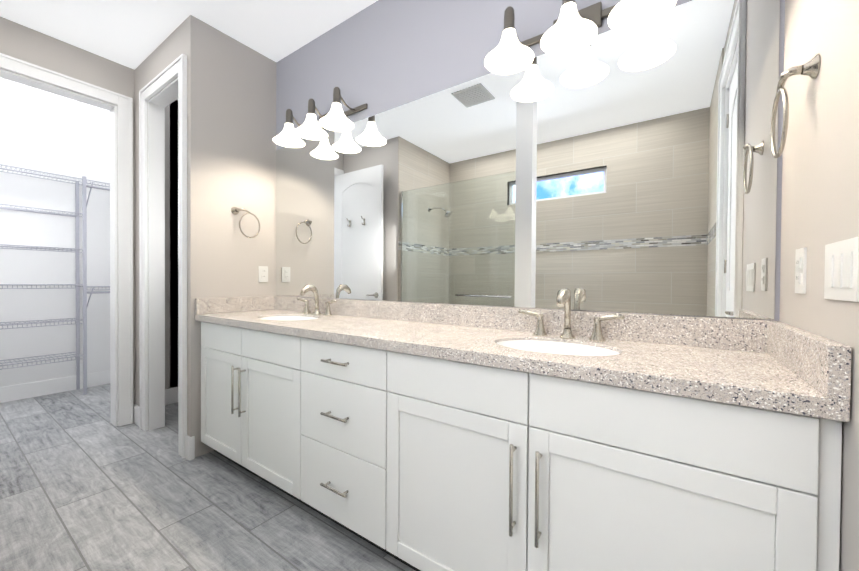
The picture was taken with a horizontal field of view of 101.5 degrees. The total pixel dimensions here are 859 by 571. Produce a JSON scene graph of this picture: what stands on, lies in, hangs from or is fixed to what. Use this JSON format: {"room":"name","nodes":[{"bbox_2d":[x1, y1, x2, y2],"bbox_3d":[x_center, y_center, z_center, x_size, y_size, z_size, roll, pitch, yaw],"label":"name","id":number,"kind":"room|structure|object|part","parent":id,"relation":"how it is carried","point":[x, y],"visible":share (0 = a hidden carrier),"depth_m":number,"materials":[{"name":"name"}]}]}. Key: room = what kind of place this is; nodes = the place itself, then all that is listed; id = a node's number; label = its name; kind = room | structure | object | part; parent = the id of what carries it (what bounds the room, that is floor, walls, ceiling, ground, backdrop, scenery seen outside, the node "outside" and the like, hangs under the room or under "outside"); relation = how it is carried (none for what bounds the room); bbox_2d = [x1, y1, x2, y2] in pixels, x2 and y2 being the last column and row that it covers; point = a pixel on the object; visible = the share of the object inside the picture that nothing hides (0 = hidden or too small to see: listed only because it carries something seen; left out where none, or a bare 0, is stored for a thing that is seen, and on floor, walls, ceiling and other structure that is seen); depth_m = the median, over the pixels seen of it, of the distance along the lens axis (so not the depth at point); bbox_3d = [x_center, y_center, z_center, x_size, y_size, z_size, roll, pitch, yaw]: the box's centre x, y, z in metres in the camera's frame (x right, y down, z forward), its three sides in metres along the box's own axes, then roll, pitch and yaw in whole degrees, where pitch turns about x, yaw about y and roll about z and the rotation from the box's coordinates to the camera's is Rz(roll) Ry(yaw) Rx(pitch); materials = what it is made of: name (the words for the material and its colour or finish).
{"room":"bathroom","nodes":[
{"label":"bathroom","id":0,"kind":"room"},
{"bbox_2d":[0,96,109,386],"bbox_3d":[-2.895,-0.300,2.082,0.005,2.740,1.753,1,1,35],"label":"wall","id":1,"kind":"structure","parent":0,"point":[33,137],"depth_m":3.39,"materials":[{"name":"white paint"}]},
{"bbox_2d":[0,370,109,402],"bbox_3d":[-3.907,0.983,3.055,0.014,0.140,1.950,1,1,35],"label":"baseboard","id":2,"kind":"structure","parent":1,"relation":"attached to","point":[30,390],"depth_m":3.38,"materials":[{"name":"white wood"}]},
{"bbox_2d":[79,179,109,306],"bbox_3d":[-3.322,-0.380,3.611,0.298,1.288,0.358,1,1,35],"label":"shelf","id":3,"kind":"object","parent":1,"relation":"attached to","point":[92,291],"visible":0.38,"depth_m":3.46,"materials":[{"name":"white metal"}]},
{"bbox_2d":[0,16,131,249],"bbox_3d":[-2.811,-0.299,2.085,0.150,2.740,1.853,1,1,35],"label":"wall","id":4,"kind":"structure","parent":0,"point":[18,41],"depth_m":2.40,"materials":[{"name":"grey paint"}]},
{"bbox_2d":[0,53,132,426],"bbox_3d":[-2.629,-0.183,2.364,0.178,2.502,0.947,1,1,35],"label":"door frame","id":5,"kind":"structure","parent":4,"relation":"attached to","point":[121,115],"depth_m":2.65,"materials":[{"name":"white wood"}]},
{"bbox_2d":[132,25,179,406],"bbox_3d":[-1.897,-0.297,2.510,0.870,2.740,0.113,1,1,35],"label":"wall","id":6,"kind":"structure","parent":0,"point":[168,50],"depth_m":2.69,"materials":[{"name":"grey paint"}]},
{"bbox_2d":[139,54,186,458],"bbox_3d":[-1.804,-0.178,2.436,0.757,2.502,0.125,1,1,35],"label":"door frame","id":7,"kind":"structure","parent":6,"relation":"attached to","point":[152,255],"depth_m":2.57,"materials":[{"name":"white wood"}]},
{"bbox_2d":[165,100,177,388],"bbox_3d":[-2.042,-0.310,3.644,0.120,2.740,1.587,1,1,35],"label":"door","id":8,"kind":"structure","parent":0,"point":[168,241],"depth_m":3.13,"materials":[{"name":"black paint"}]},
{"bbox_2d":[138,387,177,412],"bbox_3d":[-2.030,0.990,3.570,0.014,0.140,1.467,1,1,35],"label":"baseboard","id":9,"kind":"structure","parent":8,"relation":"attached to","point":[171,394],"depth_m":3.15,"materials":[{"name":"white wood"}]},
{"bbox_2d":[170,101,177,386],"bbox_3d":[-2.788,-0.314,3.532,1.220,2.740,0.120,1,1,35],"label":"wall","id":10,"kind":"structure","parent":0,"point":[176,263],"depth_m":3.16,"materials":[{"name":"black paint"}]},
{"bbox_2d":[0,0,377,126],"bbox_3d":[-1.805,-1.706,1.462,5.460,0.100,2.890,1,1,35],"label":"ceiling","id":11,"kind":"structure","parent":0,"point":[134,34],"depth_m":2.23,"materials":[{"name":"white paint"}]},
{"bbox_2d":[0,384,414,570],"bbox_3d":[-1.540,1.132,1.904,5.460,0.100,3.890,1,1,35],"label":"floor","id":12,"kind":"structure","parent":0,"point":[86,484],"depth_m":1.71,"materials":[{"name":"grey tile"}]},
{"bbox_2d":[0,164,86,394],"bbox_3d":[-3.811,0.005,2.916,0.302,2.100,1.344,1,1,35],"label":"wire shelving","id":13,"kind":"object","parent":12,"relation":"on","point":[77,320],"visible":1,"depth_m":3.37,"materials":[{"name":"white metal"}]},
{"bbox_2d":[195,320,849,570],"bbox_3d":[-0.200,0.664,1.634,2.714,0.859,0.558,1,1,35],"label":"bathroom vanity","id":14,"kind":"object","parent":12,"relation":"on","point":[430,437],"depth_m":1.02,"materials":[{"name":"white wood"}]},
{"bbox_2d":[195,308,849,415],"bbox_3d":[-0.192,0.214,1.635,2.714,0.040,0.542,1,1,35],"label":"countertop","id":15,"kind":"structure","parent":14,"relation":"on","point":[731,372],"depth_m":1.02,"materials":[{"name":"beige stone"}]},
{"bbox_2d":[259,316,318,319],"bbox_3d":[-0.824,0.293,2.060,0.478,0.193,0.356,1,1,35],"label":"sink","id":16,"kind":"object","parent":15,"relation":"in","point":[260,317],"depth_m":2.20,"materials":[{"name":"white ceramic"}]},
{"bbox_2d":[295,284,338,315],"bbox_3d":[-0.738,0.088,2.180,0.388,0.192,0.151,1,1,35],"label":"faucet","id":17,"kind":"object","parent":15,"relation":"on","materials":[{"name":"silver metal"}]},
{"bbox_2d":[491,336,622,359],"bbox_3d":[0.422,0.311,1.198,0.478,0.193,0.356,1,1,35],"label":"sink","id":18,"kind":"object","parent":15,"relation":"in","point":[568,347],"depth_m":1.30,"materials":[{"name":"white ceramic"}]},
{"bbox_2d":[515,288,626,339],"bbox_3d":[0.508,0.106,1.317,0.388,0.192,0.151,1,1,35],"label":"faucet","id":19,"kind":"object","parent":15,"relation":"on","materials":[{"name":"silver metal"}]},
{"bbox_2d":[180,14,275,457],"bbox_3d":[-1.039,-0.295,2.888,0.110,2.740,1.687,1,1,35],"label":"wall","id":20,"kind":"structure","parent":0,"point":[230,122],"depth_m":2.32,"materials":[{"name":"grey paint"}]},
{"bbox_2d":[195,296,274,315],"bbox_3d":[-1.304,0.128,2.386,0.030,0.100,0.512,1,1,35],"label":"backsplash","id":21,"kind":"structure","parent":20,"relation":"attached to","point":[253,303],"depth_m":2.35,"materials":[{"name":"beige stone"}]},
{"bbox_2d":[231,207,259,237],"bbox_3d":[-1.262,-0.430,2.415,0.058,0.208,0.176,1,1,35],"label":"towel ring","id":22,"kind":"object","parent":20,"relation":"attached to","point":[235,210],"visible":1,"depth_m":2.38,"materials":[{"name":"silver metal"}]},
{"bbox_2d":[259,266,267,281],"bbox_3d":[-1.205,-0.083,2.547,0.009,0.115,0.070,1,1,35],"label":"electrical outlet plate","id":23,"kind":"object","parent":20,"relation":"attached to","point":[263,273],"visible":1,"depth_m":2.54,"materials":[{"name":"white plastic"}]},
{"bbox_2d":[276,0,784,320],"bbox_3d":[0.051,-0.277,1.871,2.840,2.740,0.120,1,1,35],"label":"wall","id":24,"kind":"structure","parent":0,"point":[379,56],"depth_m":1.91,"materials":[{"name":"grey paint"}]},
{"bbox_2d":[273,87,367,147],"bbox_3d":[-0.707,-1.034,2.166,0.660,0.212,0.245,1,1,35],"label":"sconce","id":25,"kind":"object","parent":24,"relation":"attached to","point":[335,118],"visible":1,"depth_m":2.13,"materials":[{"name":"white glass"}]},
{"bbox_3d":[-0.722,-0.987,2.146,0.656,0.117,0.196,1,1,35],"label":"lamp shade","id":26,"kind":"part","parent":25,"relation":"part of","materials":[{"name":"white glass"}]},
{"bbox_2d":[275,296,766,351],"bbox_3d":[-0.046,0.143,1.845,2.714,0.100,0.030,1,1,35],"label":"backsplash","id":27,"kind":"structure","parent":24,"relation":"attached to","point":[746,335],"depth_m":1.32,"materials":[{"name":"beige stone"}]},
{"bbox_2d":[276,0,779,319],"bbox_3d":[-0.035,-0.448,1.849,2.696,1.078,0.006,1,1,35],"label":"wall mirror","id":28,"kind":"object","parent":24,"relation":"attached to","point":[623,172],"visible":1,"depth_m":1.42,"materials":[{"name":"silver mirror"}]},
{"bbox_2d":[484,0,676,74],"bbox_3d":[0.526,-1.017,1.312,0.660,0.212,0.245,1,1,35],"label":"sconce","id":29,"kind":"object","parent":24,"relation":"attached to","point":[572,30],"visible":1,"depth_m":1.34,"materials":[{"name":"white glass"}]},
{"bbox_2d":[779,0,858,570],"bbox_3d":[0.389,-0.254,-0.030,0.120,2.740,2.620,1,1,35],"label":"wall","id":30,"kind":"structure","parent":0,"point":[820,201],"depth_m":0.77,"materials":[{"name":"grey paint"}]},
{"bbox_2d":[770,54,820,157],"bbox_3d":[0.920,-0.439,0.892,0.058,0.208,0.176,1,1,35],"label":"towel ring","id":31,"kind":"object","parent":30,"relation":"attached to","point":[811,68],"visible":1,"depth_m":0.86,"materials":[{"name":"silver metal"}]},
{"bbox_2d":[795,247,806,293],"bbox_3d":[0.952,-0.037,0.902,0.009,0.115,0.070,1,1,35],"label":"switch plate","id":32,"kind":"object","parent":30,"relation":"attached to","point":[800,268],"visible":1,"depth_m":0.89,"materials":[{"name":"white plastic"}]},
{"bbox_2d":[767,320,851,399],"bbox_3d":[0.903,0.160,0.858,0.030,0.100,0.512,1,1,35],"label":"backsplash","id":33,"kind":"structure","parent":30,"relation":"attached to","point":[825,363],"depth_m":0.72,"materials":[{"name":"beige stone"}]},
{"bbox_2d":[824,237,858,301],"bbox_3d":[0.801,-0.029,0.684,0.009,0.115,0.162,1,1,35],"label":"switch plate","id":34,"kind":"object","parent":30,"relation":"attached to","point":[841,279],"visible":1,"depth_m":0.67,"materials":[{"name":"white plastic"}]}
]}

